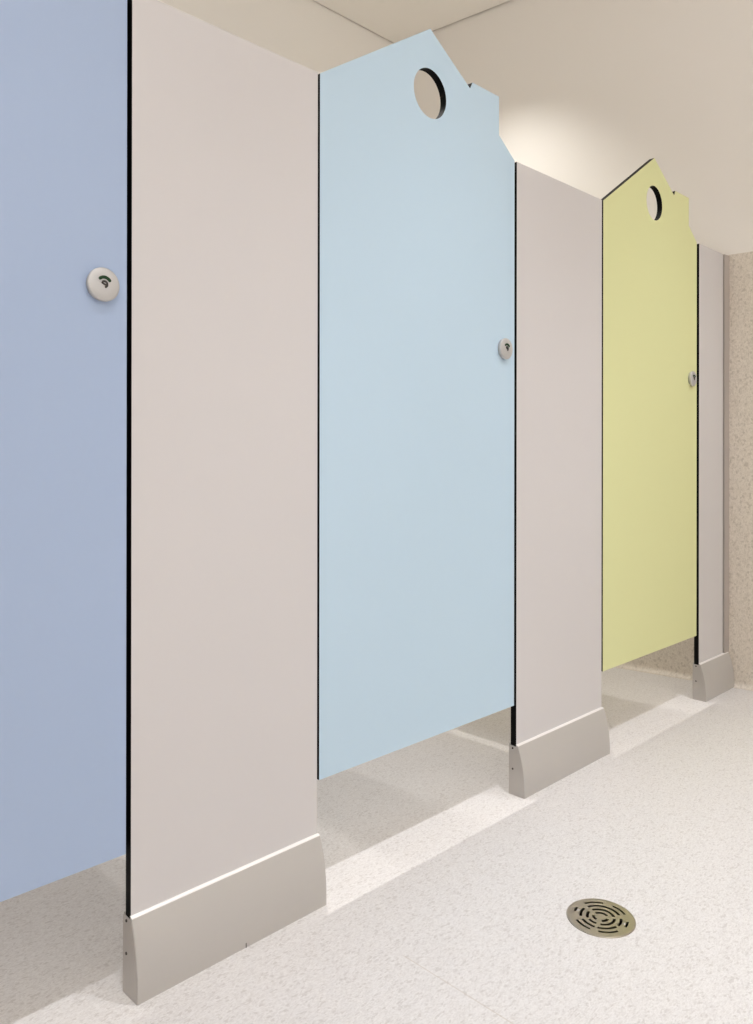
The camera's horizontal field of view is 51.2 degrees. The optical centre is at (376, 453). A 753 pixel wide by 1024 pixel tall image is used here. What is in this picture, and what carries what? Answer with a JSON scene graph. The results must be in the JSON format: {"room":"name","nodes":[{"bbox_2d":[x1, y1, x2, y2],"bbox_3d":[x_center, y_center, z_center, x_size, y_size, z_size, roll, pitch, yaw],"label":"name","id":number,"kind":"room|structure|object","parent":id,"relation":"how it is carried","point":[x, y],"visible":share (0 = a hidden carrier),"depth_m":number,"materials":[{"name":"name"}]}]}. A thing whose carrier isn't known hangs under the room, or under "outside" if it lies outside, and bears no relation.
{"room":"public restroom","nodes":[
{"label":"public restroom","id":0,"kind":"room"},
{"bbox_2d":[158,0,393,73],"bbox_3d":[-1.798,-0.556,1.838,5.434,2.731,0.100,0,0,-45],"label":"wall","id":1,"kind":"structure","parent":0,"point":[307,33],"depth_m":3.22,"materials":[{"name":"white paint"}]},
{"bbox_2d":[0,667,752,1023],"bbox_3d":[0.117,0.810,0.336,5.842,0.001,4.732,0,0,-45],"label":"floor","id":2,"kind":"structure","parent":0,"point":[449,891],"depth_m":1.42,"materials":[{"name":"plastic"}]},
{"bbox_2d":[123,0,325,1004],"bbox_3d":[-0.237,0.059,1.296,0.376,1.503,0.045,0,0,-45],"label":"partition panel","id":3,"kind":"object","parent":2,"relation":"on","point":[224,851],"visible":1,"depth_m":1.27,"materials":[{"name":"grey laminate"}]},
{"bbox_2d":[317,29,514,779],"bbox_3d":[0.094,-0.146,1.641,0.635,1.484,0.030,0,0,-43],"label":"door","id":4,"kind":"structure","parent":3,"relation":"attached to","point":[416,211],"depth_m":1.60,"materials":[{"name":"blue laminate"}]},
{"bbox_2d":[509,162,609,798],"bbox_3d":[0.472,0.061,2.000,0.410,1.503,0.045,0,0,-45],"label":"partition panel","id":5,"kind":"object","parent":2,"relation":"on","point":[559,725],"visible":0.96,"depth_m":1.99,"materials":[{"name":"grey laminate"}]},
{"bbox_2d":[601,158,696,671],"bbox_3d":[0.817,-0.145,2.358,0.635,1.484,0.030,0,0,-43],"label":"door","id":6,"kind":"structure","parent":5,"relation":"attached to","point":[649,573],"depth_m":2.34,"materials":[{"name":"yellow laminate"}]},
{"bbox_2d":[566,898,635,937],"bbox_3d":[0.392,0.835,1.373,0.117,0.053,0.117,0,0,-45],"label":"floor drain","id":7,"kind":"object","parent":2,"relation":"in","point":[601,918],"visible":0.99,"depth_m":1.37,"materials":[{"name":"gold metal"}]},
{"bbox_2d":[693,244,733,701],"bbox_3d":[1.145,0.062,2.668,0.251,1.503,0.045,0,0,-45],"label":"partition panel","id":8,"kind":"object","parent":2,"relation":"on","point":[713,673],"visible":0.97,"depth_m":2.66,"materials":[{"name":"grey laminate"}]},
{"bbox_2d":[314,0,509,42],"bbox_3d":[0.120,-1.894,0.338,5.828,0.008,4.718,0,0,-45],"label":"ceiling","id":9,"kind":"structure","parent":0,"point":[395,21],"depth_m":3.37,"materials":[{"name":"white paint"}]},
{"bbox_2d":[414,0,752,254],"bbox_3d":[2.013,-0.551,2.216,4.783,2.731,0.097,0,0,38],"label":"wall","id":10,"kind":"structure","parent":0,"point":[589,92],"depth_m":2.98,"materials":[{"name":"white paint"}]},
{"bbox_2d":[616,251,752,690],"bbox_3d":[1.969,0.060,2.172,4.774,1.508,0.024,0,0,38],"label":"wall","id":11,"kind":"structure","parent":10,"relation":"attached to","point":[676,660],"depth_m":2.73,"materials":[{"name":"plastic"}]},
{"bbox_3d":[-0.949,0.058,0.591,0.409,1.503,0.045,0,0,-45],"label":"partition panel","id":12,"kind":"object","parent":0,"visible":0},
{"bbox_2d":[0,0,126,901],"bbox_3d":[-0.602,-0.148,0.950,0.635,1.484,0.030,0,0,-43],"label":"door","id":13,"kind":"structure","parent":12,"relation":"attached to","point":[63,63],"depth_m":1.10,"materials":[{"name":"blue laminate"}]}
]}

